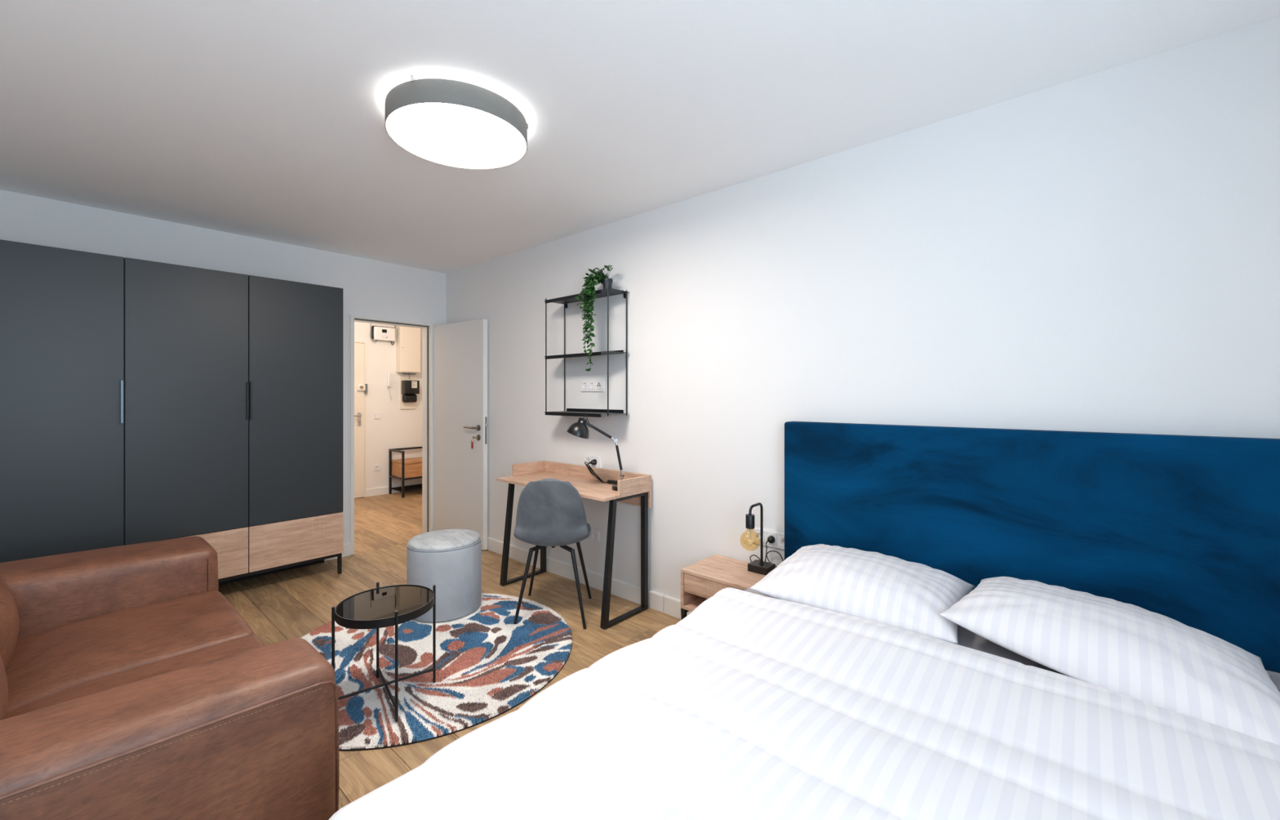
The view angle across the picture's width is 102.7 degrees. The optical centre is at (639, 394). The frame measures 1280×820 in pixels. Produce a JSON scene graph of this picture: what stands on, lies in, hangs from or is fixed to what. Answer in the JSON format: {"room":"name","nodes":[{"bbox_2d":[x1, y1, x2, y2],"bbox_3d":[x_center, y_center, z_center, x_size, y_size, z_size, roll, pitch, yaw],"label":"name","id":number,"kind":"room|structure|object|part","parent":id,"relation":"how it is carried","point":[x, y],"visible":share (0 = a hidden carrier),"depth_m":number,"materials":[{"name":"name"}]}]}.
{"room":"bedroom","nodes":[
{"label":"bedroom","id":0,"kind":"room"},
{"bbox_2d":[0,189,446,543],"bbox_3d":[-2.928,0.089,3.792,0.120,2.503,3.338,0,0,41],"label":"wall","id":1,"kind":"structure","parent":0,"point":[372,287],"depth_m":3.75,"materials":[{"name":"paint"}]},
{"bbox_2d":[324,542,350,560],"bbox_3d":[-3.158,1.288,3.426,0.015,0.105,2.243,0,0,41],"label":"baseboard","id":2,"kind":"structure","parent":1,"relation":"attached to","point":[346,546],"depth_m":4.24,"materials":[{"name":"white paint"}]},
{"bbox_2d":[348,312,435,555],"bbox_3d":[-2.231,0.332,4.590,0.149,2.019,0.746,0,0,41],"label":"trim","id":3,"kind":"structure","parent":1,"relation":"attached to","point":[427,327],"depth_m":4.80,"materials":[{"name":"white paint"}]},
{"bbox_2d":[433,319,487,550],"bbox_3d":[-1.621,0.343,4.601,0.748,1.980,0.156,0,0,35],"label":"door","id":4,"kind":"structure","parent":1,"relation":"in","point":[460,348],"depth_m":4.56,"materials":[{"name":"paint"}]},
{"bbox_3d":[-1.459,0.284,4.426,0.145,0.025,0.058,0,0,35],"label":"lever","id":5,"kind":"part","parent":4,"relation":"part of","materials":[{"name":"metal"}]},
{"bbox_2d":[471,435,477,448],"bbox_3d":[-1.421,0.408,4.387,0.036,0.105,0.052,0,0,19],"label":"key","id":6,"kind":"object","parent":4,"relation":"attached to","point":[473,437],"visible":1,"depth_m":4.37,"materials":[{"name":"metal"}]},
{"bbox_3d":[-1.323,0.308,4.394,0.004,0.235,0.018,0,0,35],"label":"lock plate","id":7,"kind":"part","parent":4,"relation":"part of","materials":[{"name":"metal"}]},
{"bbox_2d":[354,321,422,488],"bbox_3d":[-3.407,0.089,7.028,0.120,2.503,3.500,0,0,41],"label":"wall","id":8,"kind":"structure","parent":0,"point":[396,428],"depth_m":6.89,"materials":[{"name":"paint"}]},
{"bbox_2d":[354,340,367,497],"bbox_3d":[-3.880,0.324,6.319,0.100,2.034,0.970,0,0,41],"label":"door","id":9,"kind":"structure","parent":8,"relation":"in","point":[360,385],"depth_m":6.63,"materials":[{"name":"paint"}]},
{"bbox_3d":[-3.633,0.322,6.625,0.010,0.168,0.041,0,0,41],"label":"handle plate","id":10,"kind":"part","parent":9,"relation":"part of","materials":[{"name":"silver metal"}]},
{"bbox_2d":[373,464,380,471],"bbox_3d":[-3.506,0.975,6.814,0.012,0.081,0.081,0,0,41],"label":"wall socket","id":11,"kind":"object","parent":8,"relation":"attached to","point":[375,467],"visible":1,"depth_m":6.81,"materials":[{"name":"white plastic"}]},
{"bbox_2d":[373,412,380,418],"bbox_3d":[-3.501,0.285,6.818,0.014,0.081,0.081,0,0,41],"label":"light switch","id":12,"kind":"object","parent":8,"relation":"attached to","point":[376,415],"visible":1,"depth_m":6.81,"materials":[{"name":"white plastic"}]},
{"bbox_2d":[370,323,395,344],"bbox_3d":[-3.426,-0.890,6.851,0.083,0.438,0.333,0,0,41],"label":"box","id":13,"kind":"object","parent":8,"relation":"attached to","point":[378,332],"visible":0.87,"depth_m":6.80,"materials":[{"name":"white plastic"}]},
{"bbox_2d":[386,372,391,398],"bbox_3d":[-3.385,-0.125,6.914,0.061,0.352,0.066,0,0,41],"label":"intercom","id":14,"kind":"object","parent":8,"relation":"attached to","point":[388,374],"visible":1,"depth_m":6.89,"materials":[{"name":"white plastic"}]},
{"bbox_2d":[365,481,422,496],"bbox_3d":[-2.934,1.292,7.466,0.015,0.098,2.018,0,0,41],"label":"baseboard","id":15,"kind":"structure","parent":8,"relation":"attached to","point":[384,490],"depth_m":6.85,"materials":[{"name":"white paint"}]},
{"bbox_2d":[395,325,421,378],"bbox_3d":[-3.195,-0.649,7.069,0.143,0.861,0.282,0,0,41],"label":"upper cabinet","id":16,"kind":"object","parent":8,"relation":"attached to","point":[408,340],"visible":0.79,"depth_m":7.01,"materials":[{"name":"paint"}]},
{"bbox_3d":[-3.144,-0.692,7.026,0.005,0.755,0.262,0,0,41],"label":"door","id":17,"kind":"part","parent":16,"relation":"part of","materials":[{"name":"paint"}]},
{"bbox_2d":[400,375,419,408],"bbox_3d":[-3.181,-0.029,7.078,0.153,0.460,0.215,0,0,41],"label":"meter","id":18,"kind":"object","parent":8,"relation":"attached to","point":[410,387],"visible":1,"depth_m":7.05,"materials":[{"name":"paint"}]},
{"bbox_2d":[218,490,681,808],"bbox_3d":[-1.055,1.391,3.618,8.150,0.100,5.540,0,0,41],"label":"floor","id":19,"kind":"structure","parent":0,"point":[283,605],"depth_m":3.36,"materials":[{"name":"brown wood"}]},
{"bbox_2d":[0,536,339,819],"bbox_3d":[-1.860,0.986,1.649,1.954,0.710,1.035,0,0,41],"label":"sofa","id":20,"kind":"object","parent":19,"relation":"on","point":[131,687],"visible":1,"depth_m":1.31,"materials":[{"name":"brown leather"}]},
{"bbox_2d":[0,654,8,719],"bbox_3d":[-1.722,0.786,1.253,0.637,0.310,0.220,0,0,41],"label":"cushion","id":21,"kind":"object","parent":20,"relation":"on","point":[3,678],"depth_m":1.31,"materials":[{"name":"brown leather"}]},
{"bbox_2d":[0,577,19,670],"bbox_3d":[-2.206,0.786,1.675,0.637,0.310,0.220,0,0,41],"label":"cushion","id":22,"kind":"object","parent":20,"relation":"on","point":[9,592],"depth_m":1.71,"materials":[{"name":"brown leather"}]},
{"bbox_3d":[-2.441,0.995,2.176,0.386,0.602,0.984,0,0,41],"label":"armrest","id":23,"kind":"part","parent":20,"relation":"part of","materials":[{"name":"brown leather"}]},
{"bbox_2d":[5,590,254,711],"bbox_3d":[-1.982,1.037,1.914,0.668,0.288,0.795,0,0,41],"label":"seat cushion","id":24,"kind":"object","parent":20,"relation":"on","point":[51,655],"depth_m":1.90,"materials":[{"name":"brown leather"}]},
{"bbox_2d":[4,634,265,718],"bbox_3d":[-1.499,1.042,1.493,0.626,0.278,0.795,0,0,41],"label":"seat cushion","id":25,"kind":"object","parent":20,"relation":"on","point":[217,648],"depth_m":1.69,"materials":[{"name":"brown leather"}]},
{"bbox_3d":[-1.230,0.995,1.111,0.297,0.602,0.975,0,0,41],"label":"armrest","id":26,"kind":"part","parent":20,"relation":"part of","materials":[{"name":"brown leather"}]},
{"bbox_2d":[0,239,342,584],"bbox_3d":[-2.946,0.274,3.308,0.449,2.135,1.739,0,0,41],"label":"wardrobe","id":27,"kind":"object","parent":19,"relation":"on","point":[142,401],"visible":0.79,"depth_m":3.09,"materials":[{"name":"laminate"}]},
{"bbox_3d":[-3.180,0.041,2.744,0.018,1.670,0.580,0,0,41],"label":"door","id":28,"kind":"part","parent":27,"relation":"part of","materials":[{"name":"laminate"}]},
{"bbox_3d":[-2.980,0.041,2.943,0.020,0.250,0.013,0,0,41],"label":"handle","id":29,"kind":"part","parent":27,"relation":"part of","materials":[{"name":"silver metal"}]},
{"bbox_3d":[-2.796,0.041,3.183,0.018,1.670,0.578,0,0,41],"label":"door","id":30,"kind":"part","parent":27,"relation":"part of","materials":[{"name":"laminate"}]},
{"bbox_3d":[-2.796,1.032,3.183,0.018,0.303,0.578,0,0,41],"label":"drawer","id":31,"kind":"part","parent":27,"relation":"part of","materials":[{"name":"brown wood"}]},
{"bbox_3d":[-2.596,0.041,3.385,0.018,0.250,0.011,0,0,41],"label":"handle","id":32,"kind":"part","parent":27,"relation":"part of","materials":[{"name":"black metal"}]},
{"bbox_3d":[-2.584,0.041,3.397,0.018,0.250,0.011,0,0,41],"label":"handle","id":33,"kind":"part","parent":27,"relation":"part of","materials":[{"name":"black metal"}]},
{"bbox_3d":[-2.955,1.260,3.318,0.396,0.154,1.728,0,0,41],"label":"frame","id":34,"kind":"part","parent":27,"relation":"part of","materials":[{"name":"black metal"}]},
{"bbox_3d":[-2.414,1.032,3.620,0.018,0.303,0.570,0,0,41],"label":"drawer","id":35,"kind":"part","parent":27,"relation":"part of","materials":[{"name":"brown wood"}]},
{"bbox_3d":[-2.414,0.041,3.620,0.018,1.670,0.570,0,0,41],"label":"door","id":36,"kind":"part","parent":27,"relation":"part of","materials":[{"name":"laminate"}]},
{"bbox_3d":[-2.253,1.274,3.838,0.022,0.133,0.022,0,0,41],"label":"leg","id":37,"kind":"part","parent":27,"relation":"part of","materials":[{"name":"black metal"}]},
{"bbox_2d":[388,446,422,497],"bbox_3d":[-2.941,1.038,7.113,0.410,0.606,0.898,0,0,41],"label":"bench","id":38,"kind":"object","parent":19,"relation":"on","point":[402,468],"visible":0.55,"depth_m":6.81,"materials":[{"name":"black metal"}]},
{"bbox_3d":[-3.373,1.038,6.911,0.025,0.606,0.025,0,0,41],"label":"leg","id":39,"kind":"part","parent":38,"relation":"part of","materials":[{"name":"black metal"}]},
{"bbox_3d":[-3.083,1.038,6.658,0.025,0.606,0.025,0,0,41],"label":"leg","id":40,"kind":"part","parent":38,"relation":"part of","materials":[{"name":"black metal"}]},
{"bbox_3d":[-2.941,0.925,7.113,0.410,0.380,0.898,0,0,41],"label":"frame","id":41,"kind":"part","parent":38,"relation":"part of","materials":[{"name":"black metal"}]},
{"bbox_3d":[-2.941,0.897,7.113,0.406,0.024,0.846,0,0,41],"label":"lid","id":42,"kind":"part","parent":38,"relation":"part of","materials":[{"name":"brown wood"}]},
{"bbox_2d":[300,592,572,751],"bbox_3d":[-1.113,1.329,2.677,1.506,0.024,1.506,0,0,-23],"label":"rug","id":43,"kind":"object","parent":19,"relation":"on","point":[488,664],"visible":0.7,"depth_m":2.48,"materials":[{"name":"multicoloured carpet"}]},
{"bbox_2d":[331,581,435,721],"bbox_3d":[-1.107,1.101,2.235,0.388,0.445,0.388,0,0,30],"label":"coffee table","id":44,"kind":"object","parent":43,"relation":"on","point":[377,607],"visible":0.99,"depth_m":2.19,"materials":[{"name":"black metal"}]},
{"bbox_3d":[-1.268,1.101,2.114,0.012,0.445,0.011,0,0,41],"label":"leg","id":45,"kind":"part","parent":44,"relation":"part of","materials":[{"name":"black metal"}]},
{"bbox_3d":[-1.227,1.101,2.395,0.012,0.445,0.011,0,0,41],"label":"leg","id":46,"kind":"part","parent":44,"relation":"part of","materials":[{"name":"black metal"}]},
{"bbox_3d":[-1.107,0.908,2.235,0.379,0.006,0.379,0,0,41],"label":"glass","id":47,"kind":"part","parent":44,"relation":"part of","materials":[{"name":"black glass"}]},
{"bbox_3d":[-0.987,1.101,2.074,0.012,0.445,0.011,0,0,41],"label":"leg","id":48,"kind":"part","parent":44,"relation":"part of","materials":[{"name":"black metal"}]},
{"bbox_3d":[-0.947,1.101,2.355,0.012,0.445,0.011,0,0,41],"label":"leg","id":49,"kind":"part","parent":44,"relation":"part of","materials":[{"name":"black metal"}]},
{"bbox_2d":[406,528,481,622],"bbox_3d":[-1.209,1.099,3.174,0.432,0.447,0.432,0,0,41],"label":"pouf","id":50,"kind":"object","parent":43,"relation":"on","point":[449,559],"visible":0.93,"depth_m":3.01,"materials":[{"name":"grey fabric"}]},
{"bbox_2d":[408,528,480,551],"bbox_3d":[-1.209,0.891,3.174,0.421,0.032,0.421,0,0,41],"label":"cushion","id":51,"kind":"object","parent":50,"relation":"on","point":[445,540],"depth_m":3.09,"materials":[{"name":"grey fabric"}]},
{"bbox_2d":[513,478,591,629],"bbox_3d":[-0.525,0.912,3.163,0.465,0.863,0.534,0,0,-2],"label":"desk chair","id":52,"kind":"object","parent":19,"relation":"on","point":[550,512],"visible":1,"depth_m":2.96,"materials":[{"name":"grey fabric"}]},
{"bbox_3d":[-0.683,1.120,3.003,0.135,0.415,0.025,0,0,-45],"label":"leg","id":53,"kind":"part","parent":52,"relation":"part of","materials":[{"name":"black metal"}]},
{"bbox_3d":[-0.695,1.128,3.364,0.025,0.431,0.150,0,0,-42],"label":"leg","id":54,"kind":"part","parent":52,"relation":"part of","materials":[{"name":"black metal"}]},
{"bbox_3d":[-0.526,0.918,3.170,0.259,0.027,0.312,0,0,-2],"label":"under frame","id":55,"kind":"part","parent":52,"relation":"part of","materials":[{"name":"black metal"}]},
{"bbox_3d":[-0.357,1.128,2.978,0.025,0.431,0.148,0,0,-43],"label":"leg","id":56,"kind":"part","parent":52,"relation":"part of","materials":[{"name":"black metal"}]},
{"bbox_3d":[-0.367,1.128,3.327,0.133,0.430,0.025,0,0,-44],"label":"leg","id":57,"kind":"part","parent":52,"relation":"part of","materials":[{"name":"black metal"}]},
{"bbox_2d":[496,460,651,628],"bbox_3d":[-0.467,0.919,3.393,1.064,0.832,0.421,0,0,41],"label":"desk","id":58,"kind":"object","parent":19,"relation":"on","point":[635,488],"visible":0.97,"depth_m":3.24,"materials":[{"name":"brown wood"}]},
{"bbox_3d":[-0.845,0.973,3.726,0.035,0.724,0.384,0,0,41],"label":"leg frame","id":59,"kind":"part","parent":58,"relation":"part of","materials":[{"name":"black metal"}]},
{"bbox_3d":[-0.824,0.544,3.779,0.018,0.082,0.272,0,0,41],"label":"panel","id":60,"kind":"part","parent":58,"relation":"part of","materials":[{"name":"brown wood"}]},
{"bbox_2d":[566,413,624,490],"bbox_3d":[-0.259,0.355,3.332,0.399,0.465,0.474,0,0,-2],"label":"desk lamp","id":61,"kind":"object","parent":58,"relation":"on","point":[579,428],"visible":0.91,"depth_m":3.15,"materials":[{"name":"black metal"}]},
{"bbox_3d":[-0.385,0.206,3.162,0.138,0.131,0.141,0,0,41],"label":"lamp shade","id":62,"kind":"part","parent":61,"relation":"part of","materials":[{"name":"black plastic"}]},
{"bbox_3d":[-0.296,0.525,3.463,0.254,0.123,0.032,0,0,44],"label":"power cord","id":63,"kind":"part","parent":61,"relation":"part of","materials":[{"name":"black plastic"}]},
{"bbox_3d":[-0.237,0.231,3.160,0.128,0.085,0.017,0,0,0],"label":"arm","id":64,"kind":"part","parent":61,"relation":"part of","materials":[{"name":"black plastic"}]},
{"bbox_2d":[607,479,617,484],"bbox_3d":[-0.181,0.574,3.356,0.066,0.023,0.027,0,0,31],"label":"switch","id":65,"kind":"object","parent":61,"relation":"attached to","point":[612,482],"depth_m":3.34,"materials":[{"name":"black plastic"}]},
{"bbox_3d":[-0.130,0.390,3.160,0.045,0.153,0.017,0,0,0],"label":"arm","id":66,"kind":"part","parent":61,"relation":"part of","materials":[{"name":"black plastic"}]},
{"bbox_3d":[-0.334,0.604,3.544,1.064,0.202,0.018,0,0,41],"label":"panel","id":67,"kind":"part","parent":58,"relation":"part of","materials":[{"name":"brown wood"}]},
{"bbox_3d":[-0.088,0.973,3.064,0.035,0.724,0.384,0,0,41],"label":"leg frame","id":68,"kind":"part","parent":58,"relation":"part of","materials":[{"name":"black metal"}]},
{"bbox_3d":[-0.036,0.544,3.091,0.018,0.082,0.272,0,0,41],"label":"panel","id":69,"kind":"part","parent":58,"relation":"part of","materials":[{"name":"brown wood"}]},
{"bbox_2d":[680,554,765,619],"bbox_3d":[0.476,1.123,2.634,0.424,0.439,0.328,0,0,41],"label":"nightstand","id":70,"kind":"object","parent":19,"relation":"on","point":[700,580],"visible":0.43,"depth_m":2.62,"materials":[{"name":"brown wood"}]},
{"bbox_3d":[0.324,1.223,2.761,0.028,0.238,0.311,0,0,41],"label":"leg frame","id":71,"kind":"part","parent":70,"relation":"part of","materials":[{"name":"black metal"}]},
{"bbox_3d":[0.323,1.004,2.764,0.018,0.170,0.322,0,0,41],"label":"panel","id":72,"kind":"part","parent":70,"relation":"part of","materials":[{"name":"brown wood"}]},
{"bbox_3d":[0.474,1.097,2.632,0.420,0.016,0.322,0,0,41],"label":"panel","id":73,"kind":"part","parent":70,"relation":"part of","materials":[{"name":"brown wood"}]},
{"bbox_3d":[0.472,1.013,2.629,0.384,0.008,0.299,0,0,41],"label":"shelf panel","id":74,"kind":"part","parent":70,"relation":"part of","materials":[{"name":"brown wood"}]},
{"bbox_3d":[0.376,0.964,2.519,0.380,0.086,0.016,0,0,41],"label":"drawer","id":75,"kind":"part","parent":70,"relation":"part of","materials":[{"name":"brown wood"}]},
{"bbox_3d":[0.476,0.911,2.634,0.420,0.015,0.328,0,0,41],"label":"panel","id":76,"kind":"part","parent":70,"relation":"part of","materials":[{"name":"brown wood"}]},
{"bbox_2d":[743,502,783,575],"bbox_3d":[0.592,0.726,2.597,0.188,0.354,0.255,0,0,41],"label":"table lamp","id":77,"kind":"object","parent":70,"relation":"on","point":[760,566],"visible":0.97,"depth_m":2.60,"materials":[{"name":"black metal"}]},
{"bbox_3d":[0.585,0.708,2.578,0.013,0.318,0.132,0,0,41],"label":"stem","id":78,"kind":"part","parent":77,"relation":"part of","materials":[{"name":"black metal"}]},
{"bbox_3d":[0.653,0.831,2.667,0.188,0.143,0.033,0,0,41],"label":"power cord","id":79,"kind":"part","parent":77,"relation":"part of","materials":[{"name":"black plastic"}]},
{"bbox_2d":[744,421,1279,691],"bbox_3d":[0.785,0.738,1.213,1.854,1.206,2.091,0,0,41],"label":"bed","id":80,"kind":"object","parent":19,"relation":"on","point":[1185,529],"visible":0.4,"depth_m":1.81,"materials":[{"name":"blue fabric"}]},
{"bbox_2d":[328,586,1279,819],"bbox_3d":[0.555,0.917,0.924,1.865,0.366,1.523,0,0,41],"label":"duvet","id":81,"kind":"object","parent":80,"relation":"on","point":[749,705],"visible":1,"depth_m":1.11,"materials":[{"name":"white fabric"}]},
{"bbox_2d":[749,543,975,643],"bbox_3d":[0.854,0.718,1.985,0.726,0.156,0.577,0,0,41],"label":"pillow","id":82,"kind":"object","parent":80,"relation":"on","point":[876,586],"visible":0.91,"depth_m":1.86,"materials":[{"name":"white fabric"}]},
{"bbox_3d":[0.746,0.919,1.180,1.760,0.239,1.989,0,0,41],"label":"mattress","id":83,"kind":"part","parent":80,"relation":"part of","materials":[{"name":"white fabric"}]},
{"bbox_2d":[938,576,1279,745],"bbox_3d":[1.362,0.709,1.486,0.569,0.171,0.779,0,0,-42],"label":"pillow","id":84,"kind":"object","parent":80,"relation":"on","point":[1130,650],"visible":0.96,"depth_m":1.37,"materials":[{"name":"white fabric"}]},
{"bbox_2d":[0,0,1279,273],"bbox_3d":[-1.055,-1.222,3.618,8.150,0.120,5.540,0,0,41],"label":"ceiling","id":85,"kind":"structure","parent":0,"point":[264,119],"depth_m":1.94,"materials":[{"name":"paint"}]},
{"bbox_2d":[384,74,528,168],"bbox_3d":[-0.754,-1.111,2.131,0.556,0.103,0.554,0,0,41],"label":"ceiling lamp","id":86,"kind":"object","parent":85,"relation":"attached to","point":[450,122],"visible":1,"depth_m":2.02,"materials":[{"name":"plastic"}]},
{"bbox_2d":[386,102,526,168],"bbox_3d":[-0.753,-1.062,2.131,0.547,0.002,0.547,0,0,41],"label":"diffuser","id":87,"kind":"object","parent":86,"relation":"attached to","point":[455,135],"depth_m":2.09,"materials":[{"name":"white plastic"}]},
{"bbox_2d":[446,16,1279,599],"bbox_3d":[0.262,0.089,3.142,5.540,2.503,0.120,0,0,41],"label":"wall","id":88,"kind":"structure","parent":0,"point":[1100,251],"depth_m":2.23,"materials":[{"name":"paint"}]},
{"bbox_2d":[543,285,628,417],"bbox_3d":[-0.376,-0.272,3.492,0.661,0.834,0.189,0,0,41],"label":"wall shelf","id":89,"kind":"object","parent":88,"relation":"attached to","point":[608,291],"visible":0.99,"depth_m":3.43,"materials":[{"name":"black metal"}]},
{"bbox_3d":[-0.666,-0.273,3.628,0.009,0.817,0.008,0,0,41],"label":"post","id":90,"kind":"part","parent":89,"relation":"part of","materials":[{"name":"black metal"}]},
{"bbox_3d":[-0.553,-0.273,3.758,0.009,0.817,0.008,0,0,41],"label":"post","id":91,"kind":"part","parent":89,"relation":"part of","materials":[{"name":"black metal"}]},
{"bbox_3d":[-0.377,-0.272,3.490,0.661,0.002,0.179,0,0,41],"label":"shelf plate","id":92,"kind":"part","parent":89,"relation":"part of","materials":[{"name":"black metal"}]},
{"bbox_3d":[-0.377,0.123,3.490,0.661,0.002,0.179,0,0,41],"label":"shelf plate","id":93,"kind":"part","parent":89,"relation":"part of","materials":[{"name":"black metal"}]},
{"bbox_3d":[-0.377,-0.667,3.490,0.661,0.002,0.179,0,0,41],"label":"shelf plate","id":94,"kind":"part","parent":89,"relation":"part of","materials":[{"name":"black metal"}]},
{"bbox_2d":[573,264,613,370],"bbox_3d":[-0.292,-0.494,3.324,0.210,0.691,0.216,0,0,-28],"label":"potted plant","id":95,"kind":"object","parent":89,"relation":"on","point":[588,292],"visible":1,"depth_m":3.28,"materials":[{"name":"green plant"}]},
{"bbox_3d":[-0.211,-0.708,3.322,0.070,0.080,0.070,0,0,41],"label":"pot","id":96,"kind":"part","parent":95,"relation":"part of","materials":[{"name":"ceramic"}]},
{"bbox_3d":[-0.202,-0.273,3.222,0.009,0.817,0.008,0,0,41],"label":"post","id":97,"kind":"part","parent":89,"relation":"part of","materials":[{"name":"black metal"}]},
{"bbox_3d":[-0.088,-0.273,3.352,0.009,0.817,0.008,0,0,41],"label":"post","id":98,"kind":"part","parent":89,"relation":"part of","materials":[{"name":"black metal"}]},
{"bbox_2d":[487,536,691,618],"bbox_3d":[0.172,1.288,3.130,5.420,0.105,0.015,0,0,41],"label":"baseboard","id":99,"kind":"structure","parent":88,"relation":"attached to","point":[621,588],"depth_m":3.53,"materials":[{"name":"white paint"}]},
{"bbox_2d":[584,454,599,467],"bbox_3d":[-0.335,0.468,3.575,0.152,0.081,0.012,0,0,41],"label":"wall socket","id":100,"kind":"object","parent":88,"relation":"attached to","point":[588,458],"visible":0.84,"depth_m":3.56,"materials":[{"name":"white plastic"}]},
{"bbox_2d":[581,379,604,391],"bbox_3d":[-0.327,-0.064,3.567,0.222,0.076,0.014,0,0,41],"label":"wall socket","id":101,"kind":"object","parent":88,"relation":"attached to","point":[586,384],"visible":1,"depth_m":3.56,"materials":[{"name":"white plastic"}]},
{"bbox_2d":[591,528,599,542],"bbox_3d":[-0.311,0.975,3.554,0.081,0.081,0.012,0,0,41],"label":"wall socket","id":102,"kind":"object","parent":88,"relation":"attached to","point":[595,533],"visible":0.99,"depth_m":3.55,"materials":[{"name":"white plastic"}]},
{"bbox_2d":[752,528,784,549],"bbox_3d":[0.692,0.757,2.678,0.224,0.081,0.012,0,0,41],"label":"wall socket","id":103,"kind":"object","parent":88,"relation":"attached to","point":[779,543],"visible":0.59,"depth_m":2.68,"materials":[{"name":"white plastic"}]}
]}

